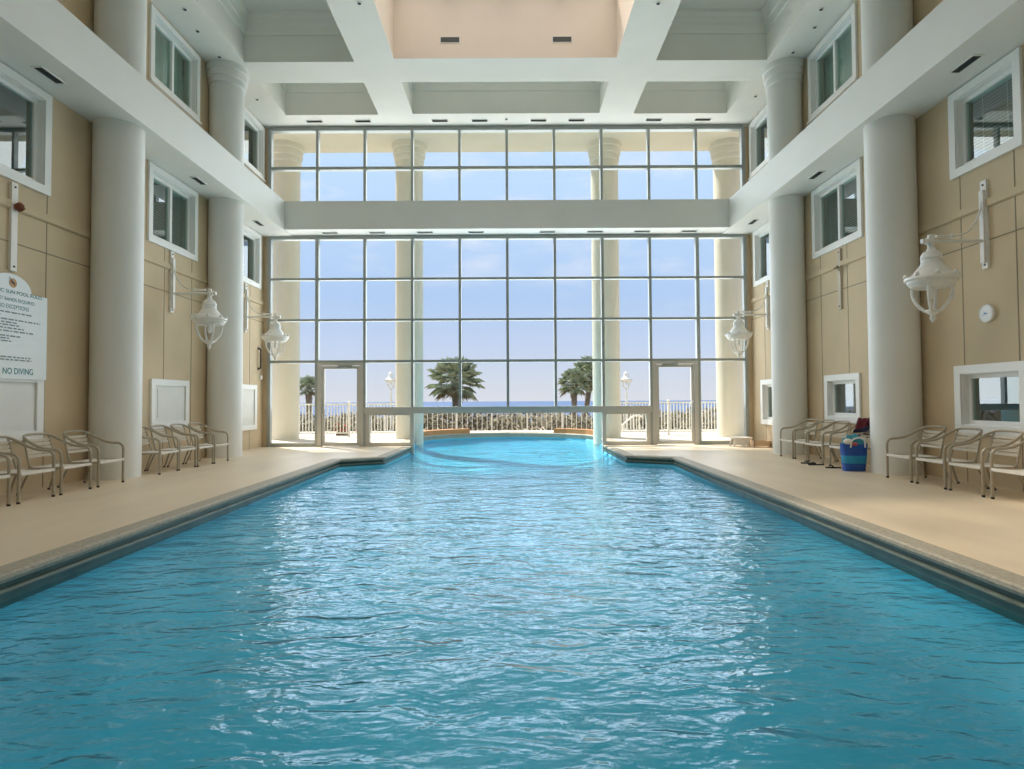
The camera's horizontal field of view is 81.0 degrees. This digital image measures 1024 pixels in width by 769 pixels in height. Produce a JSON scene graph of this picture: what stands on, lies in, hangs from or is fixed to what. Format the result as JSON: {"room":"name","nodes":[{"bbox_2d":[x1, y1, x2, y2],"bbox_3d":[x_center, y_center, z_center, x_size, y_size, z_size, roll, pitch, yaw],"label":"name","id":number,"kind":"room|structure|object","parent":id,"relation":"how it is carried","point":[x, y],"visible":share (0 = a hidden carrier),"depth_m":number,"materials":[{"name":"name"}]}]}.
{"room":"indoor swimming pool","nodes":[
{"label":"indoor swimming pool","id":0,"kind":"room"},
{"bbox_2d":[0,0,263,494],"bbox_3d":[-7.489,-4.085,6.329,1.450,11.000,20.450,0,-2,0],"label":"wall","id":1,"kind":"structure","parent":0,"point":[68,283],"depth_m":9.52,"materials":[{"name":"beige paint"}]},
{"bbox_2d":[8,181,25,271],"bbox_3d":[-6.683,-2.128,8.117,0.148,1.200,0.132,0,-2,0],"label":"bracket","id":2,"kind":"object","parent":1,"relation":"attached to","point":[16,206],"visible":1,"depth_m":8.08,"materials":[{"name":"white plastic"}]},
{"bbox_2d":[0,378,43,441],"bbox_3d":[-6.788,0.299,7.979,0.170,0.920,1.230,0,-2,0],"label":"window","id":3,"kind":"structure","parent":1,"relation":"in","point":[21,400],"depth_m":8.22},
{"bbox_2d":[0,273,46,379],"bbox_3d":[-6.693,-0.779,7.994,0.026,1.405,1.260,0,-2,0],"label":"sign","id":4,"kind":"object","parent":1,"relation":"attached to","point":[23,315],"visible":1,"depth_m":8.16,"materials":[{"name":"plastic"}]},
{"bbox_2d":[0,310,39,361],"bbox_3d":[-6.681,-0.646,7.990,0.001,0.648,1.000,0,-2,0],"label":"print","id":5,"kind":"object","parent":4,"relation":"attached to","point":[0,310],"depth_m":8.01},
{"bbox_2d":[0,62,52,196],"bbox_3d":[-6.809,-3.497,8.149,0.170,1.480,1.240,0,-2,0],"label":"window","id":6,"kind":"structure","parent":1,"relation":"in","point":[41,102],"depth_m":8.59,"materials":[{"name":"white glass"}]},
{"bbox_2d":[0,196,263,486],"bbox_3d":[-6.752,-1.452,6.181,0.014,5.720,20.300,0,-2,0],"label":"trim","id":7,"kind":"structure","parent":1,"relation":"attached to","point":[46,253],"depth_m":11.45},
{"bbox_2d":[0,195,264,305],"bbox_3d":[-6.737,-2.474,6.210,0.035,0.114,20.300,0,-2,0],"label":"trim","id":8,"kind":"structure","parent":1,"relation":"attached to","point":[4,201],"depth_m":9.31,"materials":[{"name":"beige paint"}]},
{"bbox_2d":[149,378,188,428],"bbox_3d":[-6.795,0.376,11.823,0.170,0.940,1.300,0,-2,0],"label":"panel","id":9,"kind":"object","parent":1,"relation":"in","point":[169,399],"depth_m":11.76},
{"bbox_2d":[147,161,197,261],"bbox_3d":[-6.845,-3.390,12.003,0.230,1.480,1.730,0,-2,0],"label":"window","id":10,"kind":"structure","parent":1,"relation":"in","point":[156,174],"depth_m":12.01,"materials":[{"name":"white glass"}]},
{"bbox_2d":[153,180,185,248],"bbox_3d":[-6.936,-3.399,12.003,0.050,1.160,1.430,0,-2,0],"label":"blind","id":11,"kind":"object","parent":10,"relation":"attached to","point":[161,184],"depth_m":11.98,"materials":[{"name":"plastic"}]},
{"bbox_2d":[148,4,201,124],"bbox_3d":[-6.922,-6.378,12.106,0.411,1.460,1.810,0,-2,0],"label":"window","id":12,"kind":"structure","parent":1,"relation":"in","point":[165,64],"depth_m":12.15,"materials":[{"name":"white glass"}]},
{"bbox_2d":[155,30,181,100],"bbox_3d":[-7.087,-6.392,12.106,0.081,1.390,1.530,0,-2,0],"label":"curtain","id":13,"kind":"object","parent":12,"relation":"hanging from","point":[161,46],"depth_m":12.28,"materials":[{"name":"fabric"}]},
{"bbox_2d":[169,251,227,349],"bbox_3d":[-6.217,-1.666,11.881,1.112,1.960,0.660,0,-2,0],"label":"wall lantern","id":14,"kind":"object","parent":1,"relation":"attached to","point":[208,316],"visible":1,"depth_m":11.83,"materials":[{"name":"white metal"}]},
{"bbox_2d":[197,298,223,317],"bbox_3d":[-5.990,-1.512,11.877,0.600,0.410,0.600,0,-2,0],"label":"hood","id":15,"kind":"object","parent":14,"relation":"attached to","point":[209,309],"depth_m":11.75,"materials":[{"name":"white metal"}]},
{"bbox_2d":[242,384,256,430],"bbox_3d":[-6.800,0.580,15.173,0.170,1.160,1.270,0,-2,0],"label":"window","id":16,"kind":"structure","parent":1,"relation":"in","point":[249,413],"depth_m":15.40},
{"bbox_2d":[243,224,261,288],"bbox_3d":[-6.821,-3.303,15.502,0.170,1.460,1.270,0,-2,0],"label":"window","id":17,"kind":"structure","parent":1,"relation":"in","point":[256,238],"depth_m":15.96,"materials":[{"name":"white plastic"}]},
{"bbox_2d":[244,107,265,181],"bbox_3d":[-6.823,-6.290,15.660,0.200,1.480,1.520,0,-2,0],"label":"window","id":18,"kind":"structure","parent":1,"relation":"in","point":[259,171],"depth_m":16.21,"materials":[{"name":"white plastic"}]},
{"bbox_2d":[244,284,288,360],"bbox_3d":[-6.222,-1.574,15.199,1.112,1.960,0.660,0,-2,0],"label":"wall lantern","id":19,"kind":"object","parent":1,"relation":"attached to","point":[275,335],"visible":1,"depth_m":15.15,"materials":[{"name":"white metal"}]},
{"bbox_2d":[267,320,283,335],"bbox_3d":[-5.995,-1.420,15.195,0.600,0.410,0.600,0,-2,0],"label":"hood","id":20,"kind":"object","parent":19,"relation":"attached to","point":[275,327],"depth_m":15.07,"materials":[{"name":"white metal"}]},
{"bbox_2d":[0,0,291,236],"bbox_3d":[-6.372,-4.697,6.272,0.810,0.770,20.300,0,-2,0],"label":"beam","id":21,"kind":"structure","parent":0,"point":[100,83],"depth_m":9.22,"materials":[{"name":"paint"}]},
{"bbox_2d":[31,66,65,83],"bbox_3d":[-6.368,-4.252,8.251,0.150,0.014,0.440,0,-2,0],"label":"ceiling vent","id":22,"kind":"object","parent":21,"relation":"attached to","point":[40,69],"visible":1,"depth_m":8.23,"materials":[{"name":"metal"}]},
{"bbox_2d":[150,0,855,126],"bbox_3d":[-0.136,-8.124,6.428,13.320,1.500,20.400,0,-2,0],"label":"ceiling","id":23,"kind":"structure","parent":0,"point":[647,53],"depth_m":13.34,"materials":[{"name":"white paint"}]},
{"bbox_2d":[218,0,341,35],"bbox_3d":[-4.724,-8.039,11.080,2.440,0.460,4.520,0,-2,0],"label":"trim","id":24,"kind":"structure","parent":23,"relation":"attached to","point":[320,22],"depth_m":13.24,"materials":[{"name":"white paint"}]},
{"bbox_2d":[279,83,367,92],"bbox_3d":[-4.731,-7.930,15.009,2.440,0.460,1.580,0,-2,0],"label":"trim","id":25,"kind":"structure","parent":23,"relation":"attached to","point":[287,87],"depth_m":15.75,"materials":[{"name":"white paint"}]},
{"bbox_2d":[440,36,459,42],"bbox_3d":[-1.365,-7.588,13.214,0.440,0.150,0.014,0,-2,0],"label":"ceiling vent","id":26,"kind":"object","parent":23,"relation":"in","point":[443,39],"visible":1,"depth_m":13.21,"materials":[{"name":"metal"}]},
{"bbox_2d":[410,81,601,91],"bbox_3d":[-0.161,-7.955,14.987,4.900,0.460,1.560,0,-2,0],"label":"trim","id":27,"kind":"structure","parent":23,"relation":"attached to","point":[560,85],"depth_m":15.72,"materials":[{"name":"white paint"}]},
{"bbox_2d":[552,36,571,42],"bbox_3d":[1.105,-7.601,13.219,0.440,0.150,0.014,0,-2,0],"label":"ceiling vent","id":28,"kind":"object","parent":23,"relation":"in","point":[555,39],"visible":1,"depth_m":13.21,"materials":[{"name":"metal"}]},
{"bbox_2d":[643,81,732,90],"bbox_3d":[4.419,-7.980,15.025,2.460,0.460,1.580,0,-2,0],"label":"trim","id":29,"kind":"structure","parent":23,"relation":"attached to","point":[659,85],"depth_m":15.77,"materials":[{"name":"white paint"}]},
{"bbox_2d":[667,0,788,33],"bbox_3d":[4.426,-8.089,11.097,2.460,0.460,4.520,0,-2,0],"label":"trim","id":30,"kind":"structure","parent":23,"relation":"attached to","point":[685,21],"depth_m":13.26,"materials":[{"name":"white paint"}]},
{"bbox_2d":[274,131,738,152],"bbox_3d":[-0.160,-8.526,18.569,40.000,1.120,3.750,0,-2,0],"label":"beam","id":31,"kind":"structure","parent":0,"point":[522,141],"depth_m":19.56,"materials":[{"name":"paint"}]},
{"bbox_2d":[243,122,769,446],"bbox_3d":[-0.131,-3.832,16.503,16.600,11.020,0.220,0,-2,0],"label":"wall","id":32,"kind":"structure","parent":0,"point":[248,133],"depth_m":16.40,"materials":[{"name":"beige paint"}]},
{"bbox_2d":[266,234,749,453],"bbox_3d":[-0.116,-1.058,16.326,13.050,6.025,0.220,0,-2,0],"label":"window","id":33,"kind":"structure","parent":32,"relation":"in","point":[648,410],"depth_m":16.30,"materials":[{"name":"metal"}]},
{"bbox_2d":[317,362,362,446],"bbox_3d":[-4.643,0.542,16.231,1.236,2.270,0.245,0,-2,0],"label":"door","id":34,"kind":"structure","parent":33,"relation":"attached to","point":[321,367],"depth_m":16.23,"materials":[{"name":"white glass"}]},
{"bbox_2d":[652,361,698,444],"bbox_3d":[4.429,0.493,16.248,1.236,2.270,0.244,0,-2,0],"label":"door","id":35,"kind":"structure","parent":33,"relation":"attached to","point":[693,365],"depth_m":16.25,"materials":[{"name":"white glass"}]},
{"bbox_2d":[401,432,615,443],"bbox_3d":[-0.106,1.867,19.652,6.603,0.262,6.916,0,-2,0],"label":"trim","id":36,"kind":"structure","parent":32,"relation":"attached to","point":[484,434],"depth_m":22.35,"materials":[{"name":"stone"}]},
{"bbox_2d":[284,199,728,235],"bbox_3d":[-0.134,-4.467,16.155,11.700,0.750,0.750,0,-2,0],"label":"beam","id":37,"kind":"structure","parent":0,"point":[660,216],"depth_m":15.78,"materials":[{"name":"paint"}]},
{"bbox_2d":[268,125,744,200],"bbox_3d":[-0.142,-5.948,16.487,13.050,2.250,0.170,0,-2,0],"label":"window","id":38,"kind":"structure","parent":37,"relation":"on","point":[654,128],"depth_m":16.43,"materials":[{"name":"metal"}]},
{"bbox_2d":[0,444,1023,575],"bbox_3d":[-0.084,1.371,6.114,16.400,0.001,20.300,0,-2,0],"label":"floor","id":39,"kind":"structure","parent":0,"point":[962,521],"depth_m":7.54,"materials":[{"name":"concrete"}]},
{"bbox_2d":[0,454,10,505],"bbox_3d":[-6.204,1.022,6.784,0.615,0.812,0.588,0,-2,0],"label":"armchair","id":40,"kind":"object","parent":39,"relation":"on","point":[8,476],"visible":1,"depth_m":7.04,"materials":[{"name":"metal"}]},
{"bbox_2d":[0,435,55,503],"bbox_3d":[-6.206,1.042,7.474,0.615,0.812,0.588,0,-2,0],"label":"armchair","id":41,"kind":"object","parent":39,"relation":"on","point":[17,472],"visible":0.98,"depth_m":7.64,"materials":[{"name":"metal"}]},
{"bbox_2d":[16,433,91,495],"bbox_3d":[-6.207,1.060,8.153,0.615,0.812,0.588,0,-2,0],"label":"armchair","id":42,"kind":"object","parent":39,"relation":"on","point":[61,466],"visible":0.91,"depth_m":8.11,"materials":[{"name":"metal"}]},
{"bbox_2d":[57,430,124,487],"bbox_3d":[-6.208,1.080,8.863,0.615,0.812,0.588,0,-2,0],"label":"armchair","id":43,"kind":"object","parent":39,"relation":"on","point":[98,460],"visible":0.89,"depth_m":8.81,"materials":[{"name":"metal"}]},
{"bbox_2d":[87,0,146,480],"bbox_3d":[-6.444,-2.868,9.823,0.920,8.750,0.920,0,-2,0],"label":"column","id":44,"kind":"structure","parent":39,"relation":"on","point":[118,146],"depth_m":9.52,"materials":[{"name":"paint"}]},
{"bbox_2d":[142,426,178,474],"bbox_3d":[-6.210,1.122,10.363,0.615,0.812,0.588,0,-2,0],"label":"armchair","id":45,"kind":"object","parent":39,"relation":"on","point":[144,438],"visible":0.72,"depth_m":10.51,"materials":[{"name":"metal"}]},
{"bbox_2d":[146,425,196,470],"bbox_3d":[-6.211,1.138,10.952,0.615,0.812,0.588,0,-2,0],"label":"armchair","id":46,"kind":"object","parent":39,"relation":"on","point":[151,426],"visible":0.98,"depth_m":11.05,"materials":[{"name":"metal"}]},
{"bbox_2d":[167,423,213,466],"bbox_3d":[-6.182,1.155,11.542,0.615,0.812,0.588,0,-2,0],"label":"armchair","id":47,"kind":"object","parent":39,"relation":"on","point":[198,447],"visible":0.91,"depth_m":11.58,"materials":[{"name":"metal"}]},
{"bbox_2d":[185,422,228,463],"bbox_3d":[-6.163,1.171,12.132,0.615,0.812,0.588,0,-2,0],"label":"armchair","id":48,"kind":"object","parent":39,"relation":"on","point":[189,425],"visible":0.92,"depth_m":12.20,"materials":[{"name":"metal"}]},
{"bbox_2d":[206,59,248,457],"bbox_3d":[-6.450,-2.765,13.521,0.920,8.750,0.920,0,-2,0],"label":"column","id":49,"kind":"structure","parent":39,"relation":"on","point":[228,80],"depth_m":13.24,"materials":[{"name":"paint"}]},
{"bbox_2d":[0,437,1023,768],"bbox_3d":[-0.102,2.092,10.095,7.070,1.180,25.500,0,-2,0],"label":"swimming pool","id":50,"kind":"object","parent":39,"relation":"in","point":[479,709],"visible":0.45,"depth_m":4.64,"materials":[{"name":"liquid"}]},
{"bbox_2d":[0,446,411,607],"bbox_3d":[-3.239,1.530,6.806,1.110,0.256,18.903,0,-2,0],"label":"pool edge","id":51,"kind":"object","parent":50,"relation":"attached to","point":[33,573],"depth_m":5.72,"materials":[{"name":"stone"}]},
{"bbox_2d":[0,438,1023,768],"bbox_3d":[-0.104,1.682,10.107,7.070,0.001,25.500,0,-2,0],"label":"pool water","id":52,"kind":"object","parent":50,"relation":"in","point":[504,444],"visible":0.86,"depth_m":6.55,"materials":[{"name":"liquid"}]},
{"bbox_2d":[603,445,1023,624],"bbox_3d":[3.037,1.496,6.816,1.122,0.256,18.900,0,-2,0],"label":"pool edge","id":53,"kind":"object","parent":50,"relation":"attached to","point":[1001,588],"depth_m":5.22,"materials":[{"name":"stone"}]},
{"bbox_2d":[729,437,751,446],"bbox_3d":[5.950,1.487,15.595,0.511,0.240,0.332,0,-2,0],"label":"step stool","id":54,"kind":"object","parent":39,"relation":"on","point":[733,440],"visible":0.88,"depth_m":15.46,"materials":[{"name":"white plastic"}]},
{"bbox_2d":[750,440,770,447],"bbox_3d":[6.311,1.505,15.255,0.424,0.170,0.280,0,-2,0],"label":"wooden crate","id":55,"kind":"object","parent":39,"relation":"on","point":[753,443],"visible":0.99,"depth_m":15.12,"materials":[{"name":"brown wood"}]},
{"bbox_2d":[762,57,807,454],"bbox_3d":[6.210,-2.834,13.544,0.920,8.750,0.920,0,-2,0],"label":"column","id":56,"kind":"structure","parent":39,"relation":"on","point":[782,78],"depth_m":13.26,"materials":[{"name":"paint"}]},
{"bbox_2d":[780,418,821,458],"bbox_3d":[6.001,1.114,12.484,0.615,0.812,0.588,0,-2,0],"label":"armchair","id":57,"kind":"object","parent":39,"relation":"on","point":[806,420],"visible":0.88,"depth_m":12.48,"materials":[{"name":"plastic"}]},
{"bbox_2d":[794,419,838,461],"bbox_3d":[6.022,1.097,11.884,0.615,0.812,0.588,0,-2,0],"label":"armchair","id":58,"kind":"object","parent":39,"relation":"on","point":[822,421],"visible":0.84,"depth_m":11.98,"materials":[{"name":"plastic"}]},
{"bbox_2d":[805,420,849,464],"bbox_3d":[5.963,1.081,11.281,0.615,0.812,0.588,0,-2,-4],"label":"armchair","id":59,"kind":"object","parent":39,"relation":"on","point":[822,444],"visible":0.88,"depth_m":11.30,"materials":[{"name":"plastic"}]},
{"bbox_2d":[829,425,869,464],"bbox_3d":[6.044,1.061,10.585,0.615,0.812,0.588,0,-2,0],"label":"armchair","id":60,"kind":"object","parent":39,"relation":"on","point":[867,432],"visible":0.35,"depth_m":10.84,"materials":[{"name":"plastic"}]},
{"bbox_2d":[855,417,869,437],"bbox_3d":[6.228,0.759,10.614,0.234,0.416,0.439,0,-2,0],"label":"garment","id":61,"kind":"object","parent":60,"relation":"on","point":[861,423],"visible":0.43,"depth_m":10.62,"materials":[{"name":"fabric"}]},
{"bbox_2d":[840,437,867,470],"bbox_3d":[5.748,1.162,10.069,0.436,0.574,0.284,0,-2,0],"label":"bag","id":62,"kind":"object","parent":39,"relation":"on","point":[853,458],"visible":0.98,"depth_m":9.99,"materials":[{"name":"fabric"}]},
{"bbox_2d":[842,434,863,444],"bbox_3d":[5.750,0.983,10.096,0.403,0.314,0.200,0,-2,0],"label":"towel","id":63,"kind":"object","parent":62,"relation":"in","point":[859,441],"visible":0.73,"depth_m":10.03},
{"bbox_2d":[860,0,923,475],"bbox_3d":[6.216,-2.937,9.846,0.920,8.750,0.920,0,-2,0],"label":"column","id":64,"kind":"structure","parent":39,"relation":"on","point":[890,156],"depth_m":9.54,"materials":[{"name":"paint"}]},
{"bbox_2d":[886,425,948,482],"bbox_3d":[6.027,1.014,8.905,0.615,0.812,0.588,0,-2,0],"label":"armchair","id":65,"kind":"object","parent":39,"relation":"on","point":[910,456],"visible":0.91,"depth_m":8.91,"materials":[{"name":"metal"}]},
{"bbox_2d":[915,427,989,489],"bbox_3d":[6.028,0.995,8.236,0.615,0.812,0.588,0,-2,0],"label":"armchair","id":66,"kind":"object","parent":39,"relation":"on","point":[944,460],"visible":0.91,"depth_m":8.23,"materials":[{"name":"plastic"}]},
{"bbox_2d":[948,429,1023,496],"bbox_3d":[6.029,0.978,7.596,0.615,0.812,0.588,0,-2,0],"label":"armchair","id":67,"kind":"object","parent":39,"relation":"on","point":[983,465],"visible":0.91,"depth_m":7.58,"materials":[{"name":"plastic"}]},
{"bbox_2d":[990,441,1023,498],"bbox_3d":[6.030,0.958,6.906,0.615,0.812,0.588,0,-2,0],"label":"armchair","id":68,"kind":"object","parent":39,"relation":"on","point":[992,469],"visible":1,"depth_m":7.16,"materials":[{"name":"metal"}]},
{"bbox_2d":[722,0,1023,234],"bbox_3d":[6.138,-4.766,6.295,0.810,0.770,20.300,0,-2,0],"label":"beam","id":69,"kind":"structure","parent":0,"point":[913,77],"depth_m":9.15,"materials":[{"name":"paint"}]},
{"bbox_2d":[949,54,983,73],"bbox_3d":[6.132,-4.325,8.104,0.150,0.014,0.440,0,-2,0],"label":"ceiling vent","id":70,"kind":"object","parent":69,"relation":"attached to","point":[972,59],"visible":1,"depth_m":8.10,"materials":[{"name":"metal"}]},
{"bbox_2d":[748,0,1023,491],"bbox_3d":[7.261,-4.165,6.355,1.450,11.000,20.450,0,-2,0],"label":"wall","id":71,"kind":"structure","parent":0,"point":[942,340],"depth_m":9.43,"materials":[{"name":"beige paint"}]},
{"bbox_2d":[725,281,769,358],"bbox_3d":[5.989,-1.639,15.261,1.112,1.960,0.660,0,-2,0],"label":"wall lantern","id":72,"kind":"object","parent":71,"relation":"attached to","point":[738,332],"visible":1,"depth_m":15.21,"materials":[{"name":"white metal"}]},
{"bbox_2d":[730,318,749,332],"bbox_3d":[5.764,-1.483,15.257,0.600,0.410,0.600,0,-2,0],"label":"hood","id":73,"kind":"object","parent":72,"relation":"attached to","point":[738,325],"depth_m":15.13,"materials":[{"name":"white metal"}]},
{"bbox_2d":[748,104,767,179],"bbox_3d":[6.537,-6.348,15.659,0.200,1.510,1.470,0,-2,0],"label":"window","id":74,"kind":"structure","parent":71,"relation":"in","point":[761,117],"depth_m":16.19,"materials":[{"name":"white wood"}]},
{"bbox_2d":[753,222,769,286],"bbox_3d":[6.569,-3.371,15.516,0.170,1.470,1.250,0,-2,0],"label":"window","id":75,"kind":"structure","parent":71,"relation":"in","point":[758,278],"depth_m":15.98,"materials":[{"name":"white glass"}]},
{"bbox_2d":[760,379,771,424],"bbox_3d":[6.590,0.439,15.105,0.170,1.150,1.200,0,-2,0],"label":"window","id":76,"kind":"structure","parent":71,"relation":"in","point":[765,385],"depth_m":15.57,"materials":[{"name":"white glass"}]},
{"bbox_2d":[807,2,858,124],"bbox_3d":[6.648,-6.454,12.220,0.411,1.490,1.850,0,-2,0],"label":"window","id":77,"kind":"structure","parent":71,"relation":"in","point":[841,64],"depth_m":12.28,"materials":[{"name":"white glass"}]},
{"bbox_2d":[825,30,851,99],"bbox_3d":[6.813,-6.470,12.221,0.081,1.420,1.570,0,-2,0],"label":"curtain","id":78,"kind":"object","parent":77,"relation":"hanging from","point":[845,45],"depth_m":12.40,"materials":[{"name":"fabric"}]},
{"bbox_2d":[811,158,863,258],"bbox_3d":[6.604,-3.467,12.082,0.230,1.470,1.820,0,-2,0],"label":"window","id":79,"kind":"structure","parent":71,"relation":"in","point":[853,171],"depth_m":12.09,"materials":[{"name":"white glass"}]},
{"bbox_2d":[824,177,857,245],"bbox_3d":[6.694,-3.477,12.083,0.050,1.150,1.520,0,-2,0],"label":"blind","id":80,"kind":"object","parent":79,"relation":"attached to","point":[842,205],"depth_m":12.05,"materials":[{"name":"plastic"}]},
{"bbox_2d":[833,248,842,309],"bbox_3d":[6.457,-2.096,11.882,0.160,1.200,0.183,0,-2,0],"label":"bracket","id":81,"kind":"object","parent":71,"relation":"attached to","point":[838,267],"visible":1,"depth_m":11.90,"materials":[{"name":"white metal"}]},
{"bbox_2d":[824,373,861,423],"bbox_3d":[6.595,0.274,11.878,0.170,0.960,1.260,0,-2,0],"label":"window","id":82,"kind":"structure","parent":71,"relation":"in","point":[830,381],"depth_m":12.06,"materials":[{"name":"white wood"}]},
{"bbox_2d":[750,183,1023,303],"bbox_3d":[6.527,-2.546,6.234,0.035,0.114,20.300,0,-2,0],"label":"trim","id":83,"kind":"structure","parent":71,"relation":"attached to","point":[1019,189],"depth_m":9.00,"materials":[{"name":"beige paint"}]},
{"bbox_2d":[752,150,1023,491],"bbox_3d":[6.553,-1.524,6.206,0.014,5.720,20.300,0,-2,0],"label":"trim","id":84,"kind":"structure","parent":71,"relation":"attached to","point":[1016,229],"depth_m":8.70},
{"bbox_2d":[903,179,990,321],"bbox_3d":[6.001,-1.834,8.264,1.112,1.960,0.660,0,-2,0],"label":"wall lantern","id":85,"kind":"object","parent":71,"relation":"attached to","point":[932,274],"visible":1,"depth_m":8.22,"materials":[{"name":"white metal"}]},
{"bbox_2d":[910,247,952,276],"bbox_3d":[5.776,-1.678,8.259,0.600,0.410,0.600,0,-2,0],"label":"hood","id":86,"kind":"object","parent":85,"relation":"attached to","point":[931,260],"depth_m":8.13,"materials":[{"name":"white metal"}]},
{"bbox_2d":[947,47,1023,179],"bbox_3d":[6.610,-3.677,8.296,0.230,1.260,1.260,0,-2,0],"label":"window","id":87,"kind":"structure","parent":71,"relation":"in","point":[1010,66],"depth_m":8.38,"materials":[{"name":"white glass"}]},
{"bbox_2d":[969,75,1013,158],"bbox_3d":[6.700,-3.723,8.298,0.050,0.870,0.960,0,-2,0],"label":"blind","id":88,"kind":"object","parent":87,"relation":"attached to","point":[1007,78],"depth_m":8.38,"materials":[{"name":"plastic"}]},
{"bbox_2d":[979,304,995,322],"bbox_3d":[6.525,-0.977,8.241,0.050,0.252,0.252,0,-2,0],"label":"wall clock","id":89,"kind":"object","parent":71,"relation":"attached to","point":[987,312],"visible":1,"depth_m":8.21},
{"bbox_2d":[953,361,1023,437],"bbox_3d":[6.601,0.202,8.214,0.170,0.980,1.250,0,-2,0],"label":"window","id":90,"kind":"structure","parent":71,"relation":"in","point":[965,376],"depth_m":8.46,"materials":[{"name":"white wood"}]},
{"label":"outside","id":91,"kind":"structure","parent":0,"visible":0},
{"bbox_2d":[300,400,716,422],"bbox_3d":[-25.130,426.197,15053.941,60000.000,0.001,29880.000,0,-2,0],"label":"sea","id":92,"kind":"structure","parent":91,"point":[484,403],"depth_m":1225.43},
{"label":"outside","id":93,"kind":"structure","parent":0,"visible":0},
{"bbox_2d":[272,429,729,446],"bbox_3d":[-0.106,2.019,20.402,80.000,0.500,8.300,0,-2,0],"label":"ground","id":94,"kind":"structure","parent":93,"point":[625,436],"depth_m":19.85,"materials":[{"name":"concrete"}]},
{"bbox_2d":[272,139,303,439],"bbox_3d":[-7.463,-3.050,19.780,1.134,9.680,1.134,0,-2,0],"label":"column","id":95,"kind":"structure","parent":94,"relation":"on","point":[287,153],"depth_m":19.40,"materials":[{"name":"paint"}]},
{"bbox_2d":[334,422,356,435],"bbox_3d":[-6.030,1.615,21.560,0.843,0.520,0.522,0,-2,0],"label":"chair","id":96,"kind":"object","parent":94,"relation":"on","point":[350,422],"visible":0.58,"depth_m":21.49,"materials":[{"name":"white plastic"}]},
{"bbox_2d":[299,401,395,436],"bbox_3d":[-6.587,1.198,20.914,5.550,1.240,0.100,0,-2,0],"label":"fence","id":97,"kind":"object","parent":94,"relation":"on","point":[349,402],"visible":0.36,"depth_m":20.90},
{"bbox_2d":[392,139,426,446],"bbox_3d":[-3.379,-2.373,19.768,1.134,11.080,1.134,0,-2,0],"label":"column","id":98,"kind":"structure","parent":94,"relation":"on","point":[401,148],"depth_m":19.42,"materials":[{"name":"paint"}]},
{"bbox_2d":[423,429,469,435],"bbox_3d":[-2.543,1.881,21.632,1.942,0.470,2.410,0,-2,0],"label":"curb","id":99,"kind":"object","parent":94,"relation":"on","point":[440,431],"visible":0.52,"depth_m":21.93,"materials":[{"name":"stone"}]},
{"bbox_2d":[553,428,592,434],"bbox_3d":[2.424,1.853,21.590,1.743,0.470,2.309,0,-2,0],"label":"curb","id":100,"kind":"object","parent":94,"relation":"on","point":[556,430],"visible":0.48,"depth_m":21.86,"materials":[{"name":"stone"}]},
{"bbox_2d":[587,138,620,446],"bbox_3d":[3.091,-2.408,19.780,1.134,11.080,1.134,0,-2,0],"label":"column","id":101,"kind":"structure","parent":94,"relation":"on","point":[611,146],"depth_m":19.43,"materials":[{"name":"paint"}]},
{"bbox_2d":[621,399,716,434],"bbox_3d":[6.363,1.128,20.937,5.550,1.240,0.100,0,-2,0],"label":"fence","id":102,"kind":"object","parent":94,"relation":"on","point":[668,431],"visible":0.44,"depth_m":20.92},
{"bbox_2d":[709,137,743,436],"bbox_3d":[7.167,-3.130,19.807,1.134,9.680,1.134,0,-2,0],"label":"column","id":103,"kind":"structure","parent":94,"relation":"on","point":[725,151],"depth_m":19.43,"materials":[{"name":"paint"}]},
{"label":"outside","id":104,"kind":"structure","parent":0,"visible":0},
{"bbox_2d":[300,422,715,431],"bbox_3d":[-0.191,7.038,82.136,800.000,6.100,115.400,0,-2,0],"label":"dune","id":105,"kind":"object","parent":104,"point":[395,422],"depth_m":43.56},
{"bbox_2d":[300,374,314,418],"bbox_3d":[-14.200,1.216,41.948,2.255,3.859,2.110,0,-2,0],"label":"palm tree","id":106,"kind":"object","parent":105,"relation":"on","point":[309,381],"visible":0.7,"depth_m":41.74,"materials":[{"name":"green plant"}]},
{"bbox_2d":[385,372,395,430],"bbox_3d":[-6.251,0.966,30.975,0.660,3.260,0.660,0,-2,0],"label":"lamp post","id":107,"kind":"object","parent":105,"relation":"on","point":[390,378],"visible":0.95,"depth_m":30.90,"materials":[{"name":"white metal"}]},
{"bbox_2d":[425,356,484,428],"bbox_3d":[-3.420,0.534,36.029,3.715,4.595,3.496,0,-2,0],"label":"palm tree","id":108,"kind":"object","parent":105,"relation":"on","point":[469,372],"visible":0.86,"depth_m":35.35,"materials":[{"name":"green plant"}]},
{"bbox_2d":[300,404,716,431],"bbox_3d":[-0.026,1.993,35.024,35.573,1.718,9.536,0,-2,0],"label":"scrub","id":109,"kind":"object","parent":105,"relation":"on","point":[506,423],"visible":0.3,"depth_m":32.62,"materials":[{"name":"green plant"}]},
{"bbox_2d":[385,412,634,430],"bbox_3d":[-0.124,1.900,29.959,12.500,1.270,0.100,0,-2,0],"label":"fence","id":110,"kind":"object","parent":105,"relation":"on","point":[456,414],"visible":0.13,"depth_m":29.95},
{"bbox_2d":[557,368,591,421],"bbox_3d":[4.371,0.930,41.993,2.598,4.238,2.567,0,-2,0],"label":"palm tree","id":111,"kind":"object","parent":105,"relation":"on","point":[572,375],"visible":0.99,"depth_m":41.71,"materials":[{"name":"green plant"}]},
{"bbox_2d":[574,355,592,418],"bbox_3d":[5.642,0.467,44.112,3.328,5.342,3.594,0,-2,0],"label":"palm tree","id":112,"kind":"object","parent":105,"relation":"on","point":[586,367],"visible":0.3,"depth_m":43.67,"materials":[{"name":"green plant"}]},
{"bbox_2d":[620,371,632,429],"bbox_3d":[5.916,0.925,30.996,0.660,3.210,0.660,0,-2,0],"label":"lamp post","id":113,"kind":"object","parent":105,"relation":"on","point":[625,378],"visible":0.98,"depth_m":30.92,"materials":[{"name":"white metal"}]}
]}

